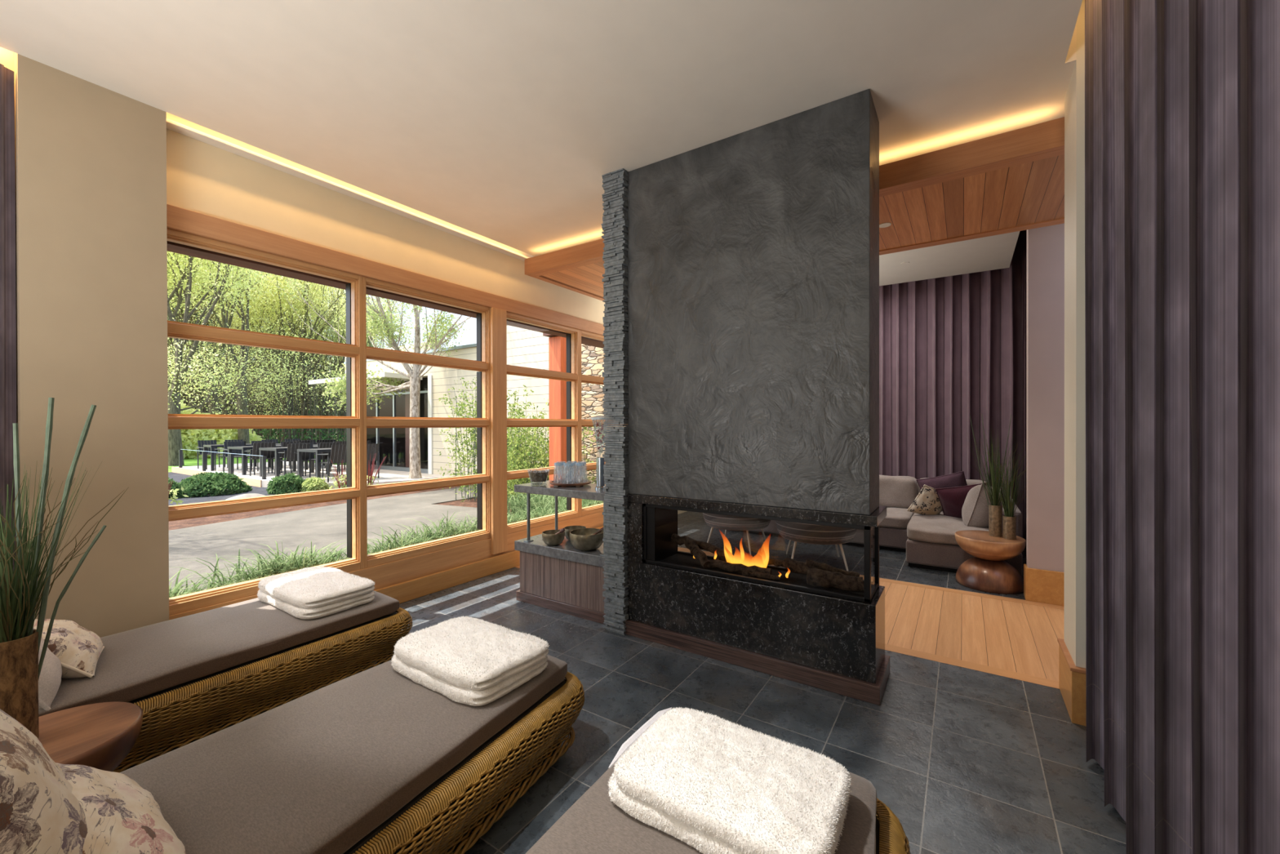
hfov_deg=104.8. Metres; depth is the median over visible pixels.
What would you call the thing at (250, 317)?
conifer
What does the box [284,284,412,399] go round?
tree
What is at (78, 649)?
cushion
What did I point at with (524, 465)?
clump
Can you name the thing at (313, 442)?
patio chair
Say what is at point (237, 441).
patio chair
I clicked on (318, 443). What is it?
patio chair
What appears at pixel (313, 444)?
patio table
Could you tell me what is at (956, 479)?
throw pillow
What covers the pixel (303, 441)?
patio chair
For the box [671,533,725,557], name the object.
log
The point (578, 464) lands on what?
tumbler
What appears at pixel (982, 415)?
cane
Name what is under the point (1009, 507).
bunch
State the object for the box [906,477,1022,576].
chaise
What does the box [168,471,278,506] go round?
soil
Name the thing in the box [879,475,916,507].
cushion
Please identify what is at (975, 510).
throw pillow
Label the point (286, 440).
patio chair
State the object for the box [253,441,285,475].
patio chair
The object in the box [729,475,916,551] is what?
sofa
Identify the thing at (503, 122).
ceiling
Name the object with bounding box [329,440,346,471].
patio chair
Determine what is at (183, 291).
tree
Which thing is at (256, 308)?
conifer
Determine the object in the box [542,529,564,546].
bowl
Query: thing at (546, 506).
grass
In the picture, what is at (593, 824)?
lounger
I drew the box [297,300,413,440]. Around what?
tree
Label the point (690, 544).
log
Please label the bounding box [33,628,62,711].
cushion
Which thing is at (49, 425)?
cane
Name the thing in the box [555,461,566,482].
tumbler
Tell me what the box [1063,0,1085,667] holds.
wall pier
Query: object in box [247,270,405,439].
tree
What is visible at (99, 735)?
pedestal table
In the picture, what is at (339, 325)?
tree
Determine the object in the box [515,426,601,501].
clump
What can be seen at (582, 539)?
bowl
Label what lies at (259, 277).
tree
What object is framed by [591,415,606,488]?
water dispenser
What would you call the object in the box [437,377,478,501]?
clump
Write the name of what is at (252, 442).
patio chair
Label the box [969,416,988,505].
cane
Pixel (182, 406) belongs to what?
shrub
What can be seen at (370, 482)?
shrub
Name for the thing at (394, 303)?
tree
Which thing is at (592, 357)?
wall
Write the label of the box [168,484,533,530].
mulch
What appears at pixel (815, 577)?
log
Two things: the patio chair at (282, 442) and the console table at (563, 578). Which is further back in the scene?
the patio chair at (282, 442)
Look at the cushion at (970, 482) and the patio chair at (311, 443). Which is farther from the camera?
the patio chair at (311, 443)
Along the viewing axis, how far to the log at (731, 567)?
2.90 m
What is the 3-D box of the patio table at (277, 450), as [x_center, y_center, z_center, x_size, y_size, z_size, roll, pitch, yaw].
[-9.097,0.902,13.031,0.850,0.740,1.300,0,0,29]
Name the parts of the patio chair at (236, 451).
leg, backrest, seat, leg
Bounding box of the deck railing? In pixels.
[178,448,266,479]
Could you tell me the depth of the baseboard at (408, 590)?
4.10 m
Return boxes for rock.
[226,493,264,499]
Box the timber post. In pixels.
[548,336,566,479]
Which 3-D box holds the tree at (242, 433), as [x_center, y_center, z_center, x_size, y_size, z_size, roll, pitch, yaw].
[-19.477,-6.453,23.295,12.169,16.043,8.415,0,0,37]
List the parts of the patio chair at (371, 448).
backrest, leg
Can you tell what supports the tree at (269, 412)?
on the terrain
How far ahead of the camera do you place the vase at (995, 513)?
4.12 m
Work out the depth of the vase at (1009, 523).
4.03 m
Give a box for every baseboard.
[373,525,603,604]
[1023,564,1064,606]
[1057,638,1085,725]
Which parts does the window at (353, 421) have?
head rail, rail, rail, rail, sill rail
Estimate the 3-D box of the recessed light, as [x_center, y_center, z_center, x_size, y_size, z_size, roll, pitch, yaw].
[1.749,-1.443,3.527,0.084,0.004,0.084,0,0,33]
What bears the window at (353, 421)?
in the wall
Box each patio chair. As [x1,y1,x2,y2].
[196,440,227,468]
[214,440,246,471]
[222,440,253,472]
[224,439,253,466]
[244,442,275,475]
[250,440,274,471]
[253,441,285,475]
[261,439,278,443]
[271,441,302,474]
[277,443,311,477]
[280,441,290,473]
[284,438,300,441]
[288,440,310,469]
[290,442,323,477]
[304,442,338,476]
[309,440,325,468]
[315,439,332,466]
[316,444,346,482]
[317,442,340,476]
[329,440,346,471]
[344,440,371,469]
[346,443,379,478]
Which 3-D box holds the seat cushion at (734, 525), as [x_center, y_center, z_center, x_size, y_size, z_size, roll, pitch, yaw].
[1.072,0.992,5.462,0.720,0.170,0.720,0,0,33]
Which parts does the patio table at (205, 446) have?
leg, leg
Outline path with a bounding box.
[168,485,511,595]
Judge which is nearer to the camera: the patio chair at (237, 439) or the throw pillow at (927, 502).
the throw pillow at (927, 502)
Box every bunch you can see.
[965,429,1026,506]
[989,448,1026,516]
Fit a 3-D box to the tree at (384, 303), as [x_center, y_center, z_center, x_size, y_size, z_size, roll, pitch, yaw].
[-20.897,-4.439,38.099,7.988,11.837,6.972,0,0,10]
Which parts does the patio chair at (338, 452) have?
arm, leg, seat, backrest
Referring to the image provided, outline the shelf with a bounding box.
[514,480,605,501]
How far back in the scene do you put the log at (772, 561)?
2.87 m
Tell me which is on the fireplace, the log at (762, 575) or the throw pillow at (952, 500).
the log at (762, 575)
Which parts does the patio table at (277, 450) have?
leg, leg, leg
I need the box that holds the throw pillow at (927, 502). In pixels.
[906,484,942,515]
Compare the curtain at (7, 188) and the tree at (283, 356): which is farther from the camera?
the tree at (283, 356)
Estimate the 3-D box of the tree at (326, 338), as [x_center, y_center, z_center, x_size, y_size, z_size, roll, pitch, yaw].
[-23.131,-3.245,38.915,5.549,9.422,6.359,0,0,-34]
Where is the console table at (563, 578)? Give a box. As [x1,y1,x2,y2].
[514,480,606,624]
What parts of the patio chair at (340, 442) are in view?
backrest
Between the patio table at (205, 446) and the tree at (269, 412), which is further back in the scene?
the tree at (269, 412)
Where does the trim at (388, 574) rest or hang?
attached to the wall
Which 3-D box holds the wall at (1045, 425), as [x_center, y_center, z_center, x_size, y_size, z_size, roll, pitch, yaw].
[3.916,-0.421,3.223,2.188,3.500,0.110,0,0,33]
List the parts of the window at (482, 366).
head rail, rail, rail, rail, sill rail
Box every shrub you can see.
[168,471,252,497]
[168,476,182,498]
[168,480,188,505]
[180,402,226,458]
[181,413,262,459]
[266,472,305,494]
[299,476,329,492]
[323,461,346,488]
[366,453,386,485]
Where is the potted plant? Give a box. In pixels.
[0,462,127,642]
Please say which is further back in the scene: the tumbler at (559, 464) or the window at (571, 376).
the window at (571, 376)
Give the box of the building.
[308,324,549,487]
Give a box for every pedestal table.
[38,702,142,771]
[955,529,1026,594]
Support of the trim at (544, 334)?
attached to the wall at (592, 357)
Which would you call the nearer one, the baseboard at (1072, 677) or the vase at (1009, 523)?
the baseboard at (1072, 677)
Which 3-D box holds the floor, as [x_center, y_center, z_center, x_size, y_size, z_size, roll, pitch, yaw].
[1.145,1.399,2.246,6.950,0.121,11.000,0,0,33]
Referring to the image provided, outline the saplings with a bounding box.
[167,314,414,443]
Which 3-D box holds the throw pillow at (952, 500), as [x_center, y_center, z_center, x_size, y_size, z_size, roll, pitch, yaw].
[3.369,0.773,5.043,0.602,0.490,0.257,0,0,33]
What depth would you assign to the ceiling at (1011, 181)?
3.11 m
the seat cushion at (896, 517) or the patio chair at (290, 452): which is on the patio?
the patio chair at (290, 452)
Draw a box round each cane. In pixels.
[13,422,22,616]
[26,397,54,635]
[35,404,96,653]
[38,524,106,679]
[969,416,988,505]
[982,415,992,503]
[999,415,1011,506]
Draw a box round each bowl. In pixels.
[528,469,549,484]
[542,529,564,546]
[564,525,586,540]
[568,528,603,551]
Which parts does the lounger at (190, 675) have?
mattress, frame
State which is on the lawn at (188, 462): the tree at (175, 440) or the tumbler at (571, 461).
the tree at (175, 440)
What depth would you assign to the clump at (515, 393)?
10.13 m
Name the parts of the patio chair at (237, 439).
backrest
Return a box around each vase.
[0,629,39,738]
[988,504,1002,537]
[1002,515,1016,539]
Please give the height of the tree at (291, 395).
14.436 m
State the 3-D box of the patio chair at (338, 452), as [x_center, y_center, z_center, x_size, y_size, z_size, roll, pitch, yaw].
[-7.154,0.843,11.614,0.606,0.860,0.568,0,0,32]
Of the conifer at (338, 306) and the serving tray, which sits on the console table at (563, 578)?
the serving tray
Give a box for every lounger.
[38,590,413,772]
[119,654,584,853]
[525,764,910,853]
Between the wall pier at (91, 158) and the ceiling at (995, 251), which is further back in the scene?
the ceiling at (995, 251)
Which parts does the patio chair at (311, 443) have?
backrest, seat, arm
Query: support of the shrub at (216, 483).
on the soil
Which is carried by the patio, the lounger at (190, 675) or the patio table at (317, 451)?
the patio table at (317, 451)
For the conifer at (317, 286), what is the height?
16.311 m
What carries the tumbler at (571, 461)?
on the serving tray
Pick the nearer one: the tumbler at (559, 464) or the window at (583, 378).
the tumbler at (559, 464)
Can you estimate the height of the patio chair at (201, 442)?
0.860 m
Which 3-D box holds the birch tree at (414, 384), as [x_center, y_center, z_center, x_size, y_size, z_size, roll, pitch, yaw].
[-6.165,-2.518,12.439,7.093,7.871,3.810,0,0,11]
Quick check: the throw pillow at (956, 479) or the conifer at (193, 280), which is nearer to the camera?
the throw pillow at (956, 479)
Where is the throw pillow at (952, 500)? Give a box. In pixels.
[935,480,995,518]
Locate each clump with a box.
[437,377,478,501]
[464,398,549,503]
[475,385,540,488]
[506,426,549,505]
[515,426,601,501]
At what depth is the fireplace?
2.71 m
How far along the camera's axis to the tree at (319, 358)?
31.22 m
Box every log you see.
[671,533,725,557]
[684,537,710,568]
[701,560,771,574]
[715,555,728,562]
[742,570,780,580]
[752,556,783,566]
[782,557,822,574]
[805,560,860,577]
[806,568,863,592]
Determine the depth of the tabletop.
4.01 m
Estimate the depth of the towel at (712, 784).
1.19 m
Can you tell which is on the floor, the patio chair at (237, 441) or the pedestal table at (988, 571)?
the pedestal table at (988, 571)
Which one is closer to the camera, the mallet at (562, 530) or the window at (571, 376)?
the mallet at (562, 530)
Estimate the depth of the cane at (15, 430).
1.45 m
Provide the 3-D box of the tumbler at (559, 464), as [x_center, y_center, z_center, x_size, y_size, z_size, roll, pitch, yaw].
[-0.616,0.347,3.751,0.089,0.157,0.089,0,0,33]
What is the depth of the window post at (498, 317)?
4.54 m
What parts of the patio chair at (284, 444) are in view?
arm, leg, backrest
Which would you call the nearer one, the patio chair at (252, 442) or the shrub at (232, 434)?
the patio chair at (252, 442)
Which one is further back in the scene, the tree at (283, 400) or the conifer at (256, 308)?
the conifer at (256, 308)
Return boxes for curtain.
[0,63,16,588]
[879,231,1022,537]
[1022,229,1026,540]
[1084,0,1279,853]
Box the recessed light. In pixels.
[879,222,891,227]
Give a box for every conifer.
[167,280,221,412]
[198,290,250,413]
[220,317,263,414]
[229,308,288,414]
[260,287,330,439]
[305,285,342,430]
[327,306,345,438]
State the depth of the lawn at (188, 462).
20.08 m
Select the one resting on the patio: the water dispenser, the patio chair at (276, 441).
the patio chair at (276, 441)
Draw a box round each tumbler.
[554,462,563,483]
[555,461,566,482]
[563,462,573,484]
[565,461,575,482]
[567,460,577,481]
[575,462,586,483]
[577,461,586,481]
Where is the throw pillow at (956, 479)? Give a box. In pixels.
[915,471,967,489]
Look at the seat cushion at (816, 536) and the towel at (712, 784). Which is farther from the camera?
the seat cushion at (816, 536)
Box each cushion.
[0,708,87,853]
[33,618,104,678]
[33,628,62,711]
[55,762,186,853]
[704,520,769,530]
[777,528,854,544]
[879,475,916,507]
[879,506,914,528]
[906,511,988,545]
[916,477,985,496]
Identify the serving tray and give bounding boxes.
[549,479,591,486]
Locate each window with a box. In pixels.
[166,227,364,615]
[363,276,490,568]
[506,311,580,533]
[579,329,628,516]
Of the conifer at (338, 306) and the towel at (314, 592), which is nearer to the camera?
the towel at (314, 592)
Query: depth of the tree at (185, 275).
31.36 m
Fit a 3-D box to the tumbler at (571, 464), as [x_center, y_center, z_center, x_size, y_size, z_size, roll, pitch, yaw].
[-0.535,0.347,3.703,0.089,0.157,0.089,0,0,33]
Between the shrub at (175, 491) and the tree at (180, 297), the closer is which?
the shrub at (175, 491)
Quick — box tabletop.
[955,529,1026,560]
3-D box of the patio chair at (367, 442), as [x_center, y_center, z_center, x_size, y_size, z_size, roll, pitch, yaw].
[-8.434,0.834,14.767,0.606,0.860,0.568,0,0,40]
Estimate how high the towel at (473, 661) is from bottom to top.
0.137 m
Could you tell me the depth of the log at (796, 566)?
2.79 m
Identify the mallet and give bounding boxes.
[555,528,564,533]
[592,527,603,534]
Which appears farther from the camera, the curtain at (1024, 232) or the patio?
the patio
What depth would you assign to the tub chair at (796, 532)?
4.54 m
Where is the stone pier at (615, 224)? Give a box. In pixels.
[600,168,629,635]
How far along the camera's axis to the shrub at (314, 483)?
10.87 m
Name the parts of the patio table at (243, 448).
leg, leg, leg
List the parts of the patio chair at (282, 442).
leg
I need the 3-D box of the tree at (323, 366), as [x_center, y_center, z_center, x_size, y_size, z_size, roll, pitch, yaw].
[-23.312,-3.643,36.579,6.035,10.246,6.915,0,0,-9]
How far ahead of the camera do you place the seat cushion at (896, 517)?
5.28 m
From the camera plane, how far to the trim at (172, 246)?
3.54 m
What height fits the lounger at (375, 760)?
0.632 m
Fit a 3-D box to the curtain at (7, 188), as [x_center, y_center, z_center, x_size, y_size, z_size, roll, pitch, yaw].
[-3.351,-0.124,1.417,0.083,2.928,1.941,0,0,34]
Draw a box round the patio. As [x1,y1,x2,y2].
[171,461,453,488]
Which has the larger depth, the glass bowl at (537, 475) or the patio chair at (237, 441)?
the patio chair at (237, 441)
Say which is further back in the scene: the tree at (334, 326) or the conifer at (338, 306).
the conifer at (338, 306)
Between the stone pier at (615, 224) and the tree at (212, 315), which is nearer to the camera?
the stone pier at (615, 224)
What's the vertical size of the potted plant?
0.566 m
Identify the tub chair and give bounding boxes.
[702,512,770,555]
[775,520,856,571]
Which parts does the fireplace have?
granite panel, firebox frame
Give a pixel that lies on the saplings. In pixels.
(189, 402)
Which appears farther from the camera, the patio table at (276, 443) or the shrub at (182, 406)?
the shrub at (182, 406)
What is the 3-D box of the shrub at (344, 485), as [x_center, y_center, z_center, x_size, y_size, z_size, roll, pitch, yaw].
[-6.688,1.087,11.024,0.672,0.716,0.569,0,0,-21]
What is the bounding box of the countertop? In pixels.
[514,528,605,567]
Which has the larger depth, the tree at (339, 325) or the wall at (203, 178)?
the tree at (339, 325)
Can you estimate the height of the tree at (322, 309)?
12.665 m
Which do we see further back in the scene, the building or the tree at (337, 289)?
the tree at (337, 289)
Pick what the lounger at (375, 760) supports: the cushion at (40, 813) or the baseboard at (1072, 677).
the cushion at (40, 813)
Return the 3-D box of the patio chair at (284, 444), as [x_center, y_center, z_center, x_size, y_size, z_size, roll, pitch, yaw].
[-9.754,0.841,13.667,0.606,0.860,0.568,0,0,33]
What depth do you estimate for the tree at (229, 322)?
24.77 m
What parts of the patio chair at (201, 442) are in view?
leg, backrest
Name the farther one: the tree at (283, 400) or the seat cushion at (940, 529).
the tree at (283, 400)
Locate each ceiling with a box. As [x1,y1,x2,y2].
[0,0,1082,256]
[524,116,1064,300]
[879,231,1019,285]
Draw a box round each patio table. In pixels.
[203,443,257,471]
[227,444,296,475]
[258,445,329,476]
[269,443,324,466]
[297,447,369,478]
[306,444,317,470]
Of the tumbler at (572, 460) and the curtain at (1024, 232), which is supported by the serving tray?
the tumbler at (572, 460)
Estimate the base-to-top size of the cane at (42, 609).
0.920 m
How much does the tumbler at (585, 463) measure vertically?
0.157 m
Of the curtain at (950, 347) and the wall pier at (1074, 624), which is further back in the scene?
the curtain at (950, 347)
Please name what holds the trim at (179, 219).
attached to the wall at (203, 178)
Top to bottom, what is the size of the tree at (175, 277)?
17.833 m
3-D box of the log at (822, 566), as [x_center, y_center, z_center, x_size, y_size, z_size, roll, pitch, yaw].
[1.056,0.787,2.713,0.281,0.082,0.053,0,0,29]
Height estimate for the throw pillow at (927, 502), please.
0.408 m
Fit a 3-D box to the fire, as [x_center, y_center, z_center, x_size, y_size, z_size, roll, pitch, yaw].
[0.600,0.725,2.933,0.607,0.225,0.095,0,0,35]
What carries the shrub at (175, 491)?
on the soil
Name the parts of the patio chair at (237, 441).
arm, arm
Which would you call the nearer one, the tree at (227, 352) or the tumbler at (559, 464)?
the tumbler at (559, 464)
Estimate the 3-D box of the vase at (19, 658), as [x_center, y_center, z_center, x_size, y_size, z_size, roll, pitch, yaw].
[-1.841,0.775,1.442,0.108,0.325,0.108,0,0,33]
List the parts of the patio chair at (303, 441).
backrest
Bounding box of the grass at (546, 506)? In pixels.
[168,480,603,597]
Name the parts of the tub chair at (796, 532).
leg, leg, leg, leg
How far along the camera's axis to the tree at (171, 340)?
26.89 m
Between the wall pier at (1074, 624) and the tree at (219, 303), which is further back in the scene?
the tree at (219, 303)
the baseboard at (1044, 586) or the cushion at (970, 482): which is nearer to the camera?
the baseboard at (1044, 586)
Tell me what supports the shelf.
attached to the console table at (563, 578)
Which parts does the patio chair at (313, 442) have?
backrest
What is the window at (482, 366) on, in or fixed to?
in the wall
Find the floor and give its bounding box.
[115,511,1125,853]
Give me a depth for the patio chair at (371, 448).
12.10 m
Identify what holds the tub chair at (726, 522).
on the floor
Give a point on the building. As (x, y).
(526, 348)
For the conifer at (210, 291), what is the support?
on the terrain
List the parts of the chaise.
arm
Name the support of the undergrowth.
on the terrain
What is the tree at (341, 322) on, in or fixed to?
on the terrain
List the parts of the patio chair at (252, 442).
arm, backrest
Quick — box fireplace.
[625,88,889,705]
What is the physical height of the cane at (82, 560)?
0.531 m
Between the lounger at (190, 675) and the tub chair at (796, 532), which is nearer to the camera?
the lounger at (190, 675)
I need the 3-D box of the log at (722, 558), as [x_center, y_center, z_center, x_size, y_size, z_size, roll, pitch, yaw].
[0.614,0.830,3.053,0.301,0.074,0.069,0,0,38]
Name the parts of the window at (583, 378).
rail, sill rail, rail, head rail, rail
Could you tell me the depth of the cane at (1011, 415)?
4.11 m
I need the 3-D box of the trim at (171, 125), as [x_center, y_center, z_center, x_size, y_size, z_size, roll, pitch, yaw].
[-1.829,-1.635,3.733,0.085,0.020,2.650,0,0,33]
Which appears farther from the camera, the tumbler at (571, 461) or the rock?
the rock
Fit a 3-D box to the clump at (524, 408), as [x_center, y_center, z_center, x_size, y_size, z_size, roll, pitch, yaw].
[-2.315,0.464,9.119,1.708,2.165,1.640,0,0,12]
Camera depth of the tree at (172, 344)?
34.51 m
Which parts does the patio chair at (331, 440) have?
backrest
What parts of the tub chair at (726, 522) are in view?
leg, leg, leg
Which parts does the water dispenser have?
lid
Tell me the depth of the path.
6.84 m
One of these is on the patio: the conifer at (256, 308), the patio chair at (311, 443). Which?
the patio chair at (311, 443)
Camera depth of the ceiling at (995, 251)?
5.53 m
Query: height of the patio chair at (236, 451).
0.860 m
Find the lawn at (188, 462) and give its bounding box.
[168,454,346,472]
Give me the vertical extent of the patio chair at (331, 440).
0.860 m
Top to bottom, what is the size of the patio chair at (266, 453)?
0.860 m
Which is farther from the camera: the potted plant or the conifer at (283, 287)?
the conifer at (283, 287)
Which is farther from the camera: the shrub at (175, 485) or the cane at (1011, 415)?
the shrub at (175, 485)
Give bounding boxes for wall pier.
[13,52,168,637]
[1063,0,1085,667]
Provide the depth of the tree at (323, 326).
31.25 m
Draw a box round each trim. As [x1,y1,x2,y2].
[14,184,604,335]
[166,118,529,261]
[167,240,604,346]
[168,511,603,620]
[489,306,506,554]
[542,333,604,348]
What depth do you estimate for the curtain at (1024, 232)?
5.63 m
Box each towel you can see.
[257,565,375,619]
[391,615,550,706]
[607,706,851,853]
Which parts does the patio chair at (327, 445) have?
arm, backrest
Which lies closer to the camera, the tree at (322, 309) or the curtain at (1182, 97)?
the curtain at (1182, 97)
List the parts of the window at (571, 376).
head rail, sill rail, rail, rail, rail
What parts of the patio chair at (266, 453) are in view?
leg, backrest, arm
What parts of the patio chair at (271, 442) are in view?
leg, backrest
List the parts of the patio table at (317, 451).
leg, leg, leg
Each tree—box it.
[167,251,291,410]
[167,251,324,466]
[167,253,293,414]
[167,253,344,453]
[167,254,212,397]
[167,262,255,393]
[167,271,234,391]
[167,275,292,407]
[167,277,223,381]
[167,278,288,405]
[167,291,261,401]
[168,283,321,405]
[168,291,273,408]
[170,271,339,439]
[173,269,300,411]
[191,263,345,441]
[194,288,337,413]
[199,296,342,435]
[200,278,368,439]
[204,302,276,403]
[205,269,372,439]
[222,277,343,402]
[238,273,371,439]
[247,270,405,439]
[251,270,471,478]
[273,324,342,435]
[280,284,406,414]
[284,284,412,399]
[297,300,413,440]
[297,315,345,415]
[307,321,379,415]
[312,337,345,416]
[315,302,411,411]
[326,302,422,347]
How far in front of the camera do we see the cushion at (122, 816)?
1.05 m
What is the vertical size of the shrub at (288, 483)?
0.549 m
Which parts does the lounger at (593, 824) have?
frame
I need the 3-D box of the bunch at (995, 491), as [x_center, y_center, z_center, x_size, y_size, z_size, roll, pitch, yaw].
[3.040,0.337,4.134,0.436,0.682,0.561,0,0,-38]
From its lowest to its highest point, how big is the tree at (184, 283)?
16.664 m
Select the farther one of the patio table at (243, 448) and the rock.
the patio table at (243, 448)
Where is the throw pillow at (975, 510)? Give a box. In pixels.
[961,484,1005,527]
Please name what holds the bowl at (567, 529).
on the console table at (563, 578)
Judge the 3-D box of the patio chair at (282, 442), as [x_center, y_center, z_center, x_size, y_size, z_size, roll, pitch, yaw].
[-9.560,0.841,13.714,0.606,0.860,0.568,0,0,28]
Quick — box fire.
[693,534,790,577]
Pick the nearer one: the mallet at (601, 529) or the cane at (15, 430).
the cane at (15, 430)
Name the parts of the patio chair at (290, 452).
leg, backrest, arm, leg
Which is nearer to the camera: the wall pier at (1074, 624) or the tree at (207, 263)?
the wall pier at (1074, 624)
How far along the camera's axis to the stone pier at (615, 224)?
3.20 m
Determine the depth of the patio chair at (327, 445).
12.78 m
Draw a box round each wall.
[0,46,686,514]
[581,343,627,483]
[1026,223,1064,572]
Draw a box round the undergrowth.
[219,404,346,443]

